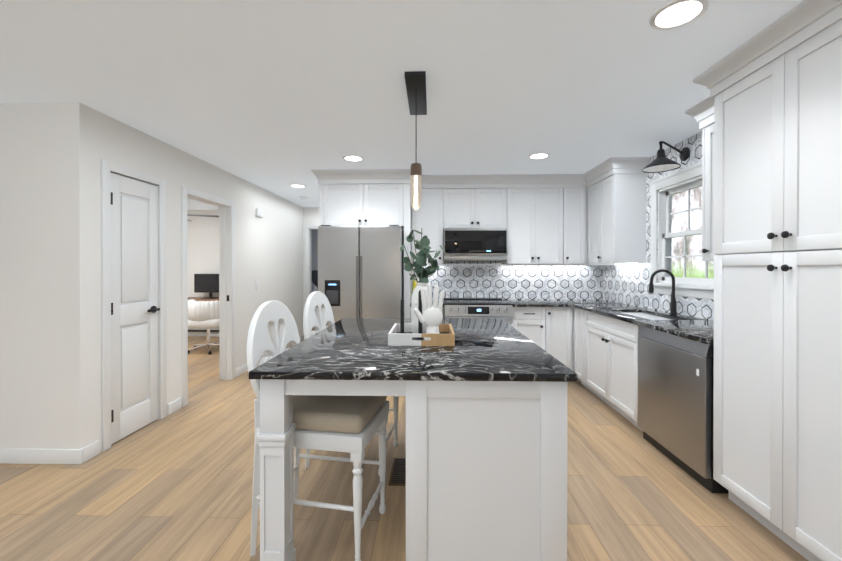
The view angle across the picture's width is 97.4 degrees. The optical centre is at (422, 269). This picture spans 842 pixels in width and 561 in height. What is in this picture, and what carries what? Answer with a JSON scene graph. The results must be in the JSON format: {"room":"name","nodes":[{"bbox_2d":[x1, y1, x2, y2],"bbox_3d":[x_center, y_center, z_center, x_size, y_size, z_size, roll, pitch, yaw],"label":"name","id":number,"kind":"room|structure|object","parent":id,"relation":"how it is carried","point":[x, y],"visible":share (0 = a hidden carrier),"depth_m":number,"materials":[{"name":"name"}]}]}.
{"room":"kitchen","nodes":[
{"label":"kitchen","id":0,"kind":"room"},
{"bbox_2d":[0,102,96,448],"bbox_3d":[-4.155,0.095,2.605,3.690,2.440,0.120,0,0,1],"label":"wall","id":1,"kind":"structure","parent":0,"point":[48,399],"depth_m":2.51,"materials":[{"name":"white paint"}]},
{"bbox_2d":[0,447,85,464],"bbox_3d":[-4.163,1.265,2.545,3.735,0.100,0.019,0,0,1],"label":"baseboard","id":2,"kind":"structure","parent":1,"relation":"attached to","point":[44,456],"depth_m":2.50,"materials":[{"name":"white wood"}]},
{"bbox_2d":[95,110,302,452],"bbox_3d":[-2.315,0.086,4.729,0.120,2.440,4.220,0,0,1],"label":"wall","id":3,"kind":"structure","parent":0,"point":[269,251],"depth_m":4.01,"materials":[{"name":"white paint"}]},
{"bbox_2d":[101,159,165,451],"bbox_3d":[-2.351,0.261,2.976,0.136,2.105,0.630,0,0,1],"label":"door frame","id":4,"kind":"structure","parent":3,"relation":"attached to","point":[107,167],"depth_m":2.72,"materials":[{"name":"white wood"}]},
{"bbox_2d":[110,172,159,443],"bbox_3d":[-2.293,0.291,2.973,0.091,2.020,0.492,0,0,1],"label":"closet door","id":5,"kind":"structure","parent":3,"relation":"in","point":[135,309],"depth_m":2.96,"materials":[{"name":"white wood"}]},
{"bbox_2d":[181,186,234,406],"bbox_3d":[-2.334,0.256,3.975,0.152,2.105,0.920,0,0,1],"label":"door frame","id":6,"kind":"structure","parent":3,"relation":"attached to","point":[226,296],"depth_m":4.37,"materials":[{"name":"white wood"}]},
{"bbox_2d":[256,208,262,217],"bbox_3d":[-2.229,-0.771,5.074,0.035,0.110,0.160,0,0,1],"label":"door chime","id":7,"kind":"object","parent":3,"relation":"attached to","point":[259,212],"visible":1,"depth_m":5.03,"materials":[{"name":"white plastic"}]},
{"bbox_2d":[235,334,303,376],"bbox_3d":[-2.224,1.251,5.655,0.015,0.100,2.375,0,0,1],"label":"baseboard","id":8,"kind":"structure","parent":3,"relation":"attached to","point":[242,369],"depth_m":4.72,"materials":[{"name":"white wood"}]},
{"bbox_2d":[187,210,218,329],"bbox_3d":[-4.099,0.074,7.205,3.570,2.440,0.120,0,0,1],"label":"wall","id":9,"kind":"structure","parent":0,"point":[202,232],"depth_m":7.15,"materials":[{"name":"white paint"}]},
{"bbox_2d":[188,332,218,335],"bbox_3d":[-4.115,1.245,7.143,3.600,0.100,0.015,0,0,1],"label":"baseboard","id":10,"kind":"structure","parent":9,"relation":"attached to","point":[189,333],"depth_m":7.14,"materials":[{"name":"white wood"}]},
{"bbox_2d":[303,207,318,333],"bbox_3d":[-1.646,0.076,6.883,1.350,2.440,0.120,0,0,1],"label":"wall","id":11,"kind":"structure","parent":0,"point":[310,215],"depth_m":6.83,"materials":[{"name":"white paint"}]},
{"bbox_2d":[305,225,318,333],"bbox_3d":[-1.723,0.244,6.818,0.890,2.105,0.016,0,0,1],"label":"door frame","id":12,"kind":"structure","parent":11,"relation":"attached to","point":[308,232],"depth_m":6.82,"materials":[{"name":"white wood"}]},
{"bbox_2d":[312,230,317,269],"bbox_3d":[-2.593,0.060,10.568,3.670,2.440,0.120,0,0,1],"label":"wall","id":13,"kind":"structure","parent":0,"point":[314,249],"depth_m":10.51,"materials":[{"name":"grey paint"}]},
{"bbox_2d":[0,327,807,560],"bbox_3d":[-1.890,1.335,3.744,8.620,0.050,13.900,0,0,1],"label":"floor","id":14,"kind":"structure","parent":0,"point":[177,485],"depth_m":2.12,"materials":[{"name":"brown wood"}]},
{"bbox_2d":[188,299,218,354],"bbox_3d":[-3.397,0.890,5.886,0.713,0.821,0.649,0,0,1],"label":"office chair","id":15,"kind":"object","parent":14,"relation":"on","point":[203,314],"visible":0.79,"depth_m":5.61,"materials":[{"name":"white leather"}]},
{"bbox_2d":[188,297,218,331],"bbox_3d":[-3.848,0.919,6.822,1.550,0.755,0.600,0,0,1],"label":"office desk","id":16,"kind":"object","parent":14,"relation":"on","point":[203,299],"visible":0.04,"depth_m":6.84,"materials":[{"name":"brown wood"}]},
{"bbox_2d":[194,274,218,297],"bbox_3d":[-3.971,0.313,6.923,0.580,0.454,0.180,0,0,1],"label":"monitor","id":17,"kind":"object","parent":16,"relation":"on","point":[206,283],"visible":0.79,"depth_m":6.90,"materials":[{"name":"black plastic"}]},
{"bbox_2d":[312,270,317,312],"bbox_3d":[-2.808,0.660,9.416,1.800,1.250,2.100,0,0,1],"label":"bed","id":18,"kind":"object","parent":14,"relation":"on","point":[314,280],"visible":0.04,"depth_m":10.41,"materials":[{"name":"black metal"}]},
{"bbox_2d":[246,300,388,560],"bbox_3d":[-0.505,0.740,1.851,0.581,1.159,0.450,0,0,10],"label":"bar stool","id":19,"kind":"object","parent":14,"relation":"on","point":[351,425],"visible":0.6,"depth_m":1.70,"materials":[{"name":"white paint"}]},
{"bbox_2d":[303,291,398,475],"bbox_3d":[-0.486,0.736,2.596,0.581,1.159,0.450,0,0,10],"label":"bar stool","id":20,"kind":"object","parent":14,"relation":"on","point":[319,319],"visible":0.33,"depth_m":2.62,"materials":[{"name":"white paint"}]},
{"bbox_2d":[318,225,403,325],"bbox_3d":[-0.676,0.411,4.421,0.910,1.792,0.816,0,0,1],"label":"refrigerator","id":21,"kind":"object","parent":14,"relation":"on","point":[360,271],"visible":0.62,"depth_m":4.02,"materials":[{"name":"grey metal"}]},
{"bbox_2d":[388,458,405,485],"bbox_3d":[-0.143,1.311,2.409,0.120,0.009,0.320,0,0,1],"label":"floor vent","id":22,"kind":"object","parent":14,"relation":"in","point":[398,474],"visible":0.67,"depth_m":2.37,"materials":[{"name":"brown metal"}]},
{"bbox_2d":[257,382,566,560],"bbox_3d":[-0.009,0.876,2.242,1.282,0.882,1.535,0,0,1],"label":"kitchen island","id":23,"kind":"object","parent":14,"relation":"on","point":[486,439],"depth_m":1.48,"materials":[{"name":"white paint"}]},
{"bbox_2d":[249,318,576,381],"bbox_3d":[-0.023,0.417,2.240,1.293,0.032,1.584,0,0,1],"label":"island countertop","id":24,"kind":"structure","parent":23,"relation":"on","point":[348,349],"depth_m":1.67,"materials":[{"name":"black stone"}]},
{"bbox_2d":[388,324,454,345],"bbox_3d":[-0.001,0.370,2.122,0.350,0.062,0.360,0,0,1],"label":"tray","id":25,"kind":"object","parent":24,"relation":"on","point":[444,337],"visible":0.83,"depth_m":1.94,"materials":[{"name":"wood"}]},
{"bbox_2d":[400,298,404,332],"bbox_3d":[-0.115,0.277,2.134,0.044,0.223,0.043,0,0,1],"label":"taper candle","id":26,"kind":"object","parent":25,"relation":"on","point":[402,314],"depth_m":2.13,"materials":[{"name":"black wax"}]},
{"bbox_2d":[416,290,423,338],"bbox_3d":[-0.012,0.252,2.096,0.044,0.273,0.043,0,0,1],"label":"taper candle","id":27,"kind":"object","parent":25,"relation":"on","point":[419,293],"depth_m":2.09,"materials":[{"name":"black wax"}]},
{"bbox_2d":[400,228,444,333],"bbox_3d":[0.000,0.073,2.183,0.272,0.631,0.156,0,0,1],"label":"vase","id":28,"kind":"object","parent":25,"relation":"on","point":[423,255],"visible":0.75,"depth_m":2.17,"materials":[{"name":"white ceramic"}]},
{"bbox_2d":[413,283,444,339],"bbox_3d":[0.037,0.233,2.025,0.170,0.313,0.071,0,0,1],"label":"sculpture","id":29,"kind":"object","parent":25,"relation":"on","point":[431,317],"visible":0.98,"depth_m":2.00,"materials":[{"name":"white ceramic"}]},
{"bbox_2d":[407,304,443,317],"bbox_3d":[0.062,0.865,4.538,0.382,0.882,0.591,0,0,1],"label":"base cabinet","id":30,"kind":"object","parent":14,"relation":"on","point":[408,305],"depth_m":4.25,"materials":[{"name":"white paint"}]},
{"bbox_2d":[443,298,512,326],"bbox_3d":[0.638,0.840,4.449,0.764,0.934,0.734,0,0,1],"label":"range","id":31,"kind":"object","parent":14,"relation":"on","point":[501,308],"visible":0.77,"depth_m":4.15,"materials":[{"name":"silver metal"}]},
{"bbox_2d":[512,308,550,354],"bbox_3d":[1.249,0.865,4.508,0.440,0.882,0.591,0,0,1],"label":"base cabinet","id":32,"kind":"object","parent":14,"relation":"on","point":[534,323],"depth_m":4.21,"materials":[{"name":"white paint"}]},
{"bbox_2d":[505,300,618,307],"bbox_3d":[1.669,0.407,4.473,1.282,0.032,0.636,0,0,1],"label":"countertop","id":33,"kind":"structure","parent":32,"relation":"on","point":[516,303],"depth_m":4.24,"materials":[{"name":"black stone"}]},
{"bbox_2d":[551,308,566,365],"bbox_3d":[1.529,0.865,4.501,0.354,0.882,0.591,0,0,1],"label":"base cabinet","id":34,"kind":"object","parent":14,"relation":"on","point":[558,315],"depth_m":4.21,"materials":[{"name":"white paint"}]},
{"bbox_2d":[575,308,582,384],"bbox_3d":[2.009,0.867,4.053,0.580,0.882,0.319,0,0,1],"label":"base cabinet","id":35,"kind":"object","parent":14,"relation":"on","point":[578,311],"depth_m":4.07,"materials":[{"name":"white paint"}]},
{"bbox_2d":[583,312,694,431],"bbox_3d":[1.993,0.870,3.413,0.580,0.882,1.040,0,0,1],"label":"base cabinet","id":36,"kind":"object","parent":14,"relation":"on","point":[610,347],"depth_m":3.32,"materials":[{"name":"white paint"}]},
{"bbox_2d":[575,304,710,343],"bbox_3d":[1.971,0.413,3.137,0.610,0.032,2.024,0,0,1],"label":"countertop","id":37,"kind":"structure","parent":36,"relation":"on","point":[689,327],"depth_m":2.89,"materials":[{"name":"black stone"}]},
{"bbox_2d":[631,312,674,319],"bbox_3d":[1.980,0.524,3.282,0.344,0.216,0.764,0,0,1],"label":"sink","id":38,"kind":"object","parent":37,"relation":"in","point":[650,315],"depth_m":3.36,"materials":[{"name":"silver metal"}]},
{"bbox_2d":[649,269,678,315],"bbox_3d":[2.128,0.198,3.269,0.225,0.396,0.102,0,0,1],"label":"faucet","id":39,"kind":"object","parent":37,"relation":"on","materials":[{"name":"black metal"}]},
{"bbox_2d":[637,326,728,493],"bbox_3d":[1.964,0.876,2.521,0.593,0.879,0.717,0,0,1],"label":"dishwasher","id":40,"kind":"object","parent":14,"relation":"on","point":[675,400],"visible":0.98,"depth_m":2.40,"materials":[{"name":"silver metal"}]},
{"bbox_2d":[707,12,841,560],"bbox_3d":[1.950,0.162,1.693,0.580,2.314,0.845,0,0,1],"label":"tall cabinet","id":41,"kind":"object","parent":14,"relation":"on","point":[767,114],"depth_m":1.70,"materials":[{"name":"white paint"}]},
{"bbox_2d":[0,0,841,209],"bbox_3d":[-1.890,-1.155,3.733,8.620,0.050,13.900,0,0,1],"label":"ceiling","id":42,"kind":"structure","parent":0,"point":[278,97],"depth_m":2.15,"materials":[{"name":"white paint"}]},
{"bbox_2d":[187,214,218,220],"bbox_3d":[-3.934,-0.946,5.607,1.466,0.385,1.480,0,0,1],"label":"ceiling fan","id":43,"kind":"object","parent":42,"relation":"hanging from","point":[202,215],"depth_m":5.80,"materials":[{"name":"grey"}]},
{"bbox_2d":[290,184,305,187],"bbox_3d":[-1.688,-1.130,5.028,0.214,0.009,0.214,0,0,1],"label":"recessed light","id":44,"kind":"object","parent":42,"relation":"in","point":[298,185],"visible":0.9,"depth_m":5.00,"materials":[{"name":"white plastic"}]},
{"bbox_2d":[343,155,363,161],"bbox_3d":[-0.699,-1.125,3.753,0.214,0.009,0.214,0,0,1],"label":"recessed light","id":45,"kind":"object","parent":42,"relation":"in","point":[355,158],"visible":1,"depth_m":3.76,"materials":[{"name":"white plastic"}]},
{"bbox_2d":[404,71,426,208],"bbox_3d":[-0.034,-0.743,2.368,0.120,0.761,0.540,0,0,1],"label":"pendant light","id":46,"kind":"object","parent":42,"relation":"hanging from","point":[415,81],"visible":1,"depth_m":2.22,"materials":[{"name":"black metal"}]},
{"bbox_2d":[528,152,549,158],"bbox_3d":[1.159,-1.124,3.676,0.214,0.009,0.214,0,0,1],"label":"recessed light","id":47,"kind":"object","parent":42,"relation":"in","point":[540,155],"visible":0.98,"depth_m":3.66,"materials":[{"name":"white plastic"}]},
{"bbox_2d":[649,0,708,29],"bbox_3d":[1.117,-1.115,1.617,0.214,0.009,0.214,0,0,1],"label":"recessed light","id":48,"kind":"object","parent":42,"relation":"in","point":[673,14],"visible":1,"depth_m":1.61,"materials":[{"name":"white plastic"}]},
{"bbox_2d":[422,181,599,188],"bbox_3d":[0.594,0.085,4.886,3.470,2.440,0.120,0,0,1],"label":"wall","id":49,"kind":"structure","parent":0,"point":[459,188],"depth_m":4.82,"materials":[{"name":"white paint"}]},
{"bbox_2d":[319,180,406,231],"bbox_3d":[-0.672,-0.739,4.549,0.937,0.490,0.591,0,0,1],"label":"upper cabinet","id":50,"kind":"object","parent":49,"relation":"attached to","point":[384,203],"depth_m":4.26,"materials":[{"name":"white paint"}]},
{"bbox_2d":[411,189,450,263],"bbox_3d":[0.096,-0.525,4.666,0.443,0.920,0.320,0,0,1],"label":"upper cabinet","id":51,"kind":"object","parent":49,"relation":"attached to","point":[433,215],"depth_m":4.51,"materials":[{"name":"white paint"}]},
{"bbox_2d":[451,188,506,227],"bbox_3d":[0.644,-0.742,4.652,0.769,0.486,0.320,0,0,1],"label":"upper cabinet","id":52,"kind":"object","parent":49,"relation":"attached to","point":[470,207],"depth_m":4.49,"materials":[{"name":"white paint"}]},
{"bbox_2d":[443,228,507,260],"bbox_3d":[0.643,-0.300,4.615,0.760,0.388,0.392,0,0,1],"label":"over-the-range microwave","id":53,"kind":"object","parent":52,"relation":"attached to","point":[475,244],"visible":0.98,"depth_m":4.42,"materials":[{"name":"silver metal"}]},
{"bbox_2d":[502,188,570,263],"bbox_3d":[1.368,-0.525,4.634,0.797,0.920,0.320,0,0,1],"label":"upper cabinet","id":54,"kind":"object","parent":49,"relation":"attached to","point":[538,219],"depth_m":4.48,"materials":[{"name":"white paint"}]},
{"bbox_2d":[571,188,578,263],"bbox_3d":[1.810,-0.525,4.623,0.320,0.920,0.320,0,0,1],"label":"upper cabinet","id":55,"kind":"object","parent":49,"relation":"attached to","point":[574,191],"depth_m":4.47,"materials":[{"name":"white paint"}]},
{"bbox_3d":[2.287,0.103,0.792,0.120,2.440,8.220,0,0,1],"label":"wall","id":56,"kind":"structure","parent":0,"visible":0},
{"bbox_2d":[413,260,600,298],"bbox_3d":[1.092,-0.361,4.808,2.430,1.542,0.005,0,0,1],"label":"tile backsplash","id":57,"kind":"structure","parent":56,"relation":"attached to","point":[504,282],"depth_m":4.80,"materials":[{"name":"tile"}]},
{"bbox_2d":[587,184,594,263],"bbox_3d":[2.145,-0.523,4.276,0.320,0.920,0.396,0,0,1],"label":"upper cabinet","id":58,"kind":"object","parent":56,"relation":"attached to","point":[590,189],"depth_m":4.36,"materials":[{"name":"white paint"}]},
{"bbox_2d":[595,172,645,263],"bbox_3d":[2.138,-0.522,3.993,0.320,0.920,0.395,0,0,1],"label":"upper cabinet","id":59,"kind":"object","parent":56,"relation":"attached to","point":[620,198],"depth_m":3.80,"materials":[{"name":"white paint"}]},
{"bbox_2d":[601,131,713,319],"bbox_3d":[2.290,-0.355,3.447,0.008,1.542,2.667,0,0,1],"label":"tile backsplash","id":60,"kind":"structure","parent":56,"relation":"attached to","point":[623,283],"depth_m":3.74,"materials":[{"name":"tile"}]},
{"bbox_2d":[642,141,689,172],"bbox_3d":[2.106,-0.993,3.213,0.352,0.241,0.286,0,0,1],"label":"wall sconce","id":61,"kind":"object","parent":56,"relation":"attached to","point":[661,162],"visible":0.98,"depth_m":3.20,"materials":[{"name":"black metal"}]},
{"bbox_2d":[646,162,713,299],"bbox_3d":[2.319,-0.319,3.160,0.175,1.108,1.110,0,0,1],"label":"window","id":62,"kind":"structure","parent":56,"relation":"in","point":[668,189],"depth_m":3.42,"materials":[{"name":"white wood"}]},
{"bbox_2d":[699,120,710,260],"bbox_3d":[2.096,-0.514,2.338,0.320,0.920,0.449,0,0,1],"label":"upper cabinet","id":63,"kind":"object","parent":56,"relation":"attached to","point":[706,128],"depth_m":2.53,"materials":[{"name":"white paint"}]},
{"label":"outside","id":64,"kind":"structure","parent":0,"visible":0},
{"bbox_2d":[671,186,713,277],"bbox_3d":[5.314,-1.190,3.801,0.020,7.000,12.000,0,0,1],"label":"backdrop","id":65,"kind":"structure","parent":64,"point":[677,249],"depth_m":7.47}
]}

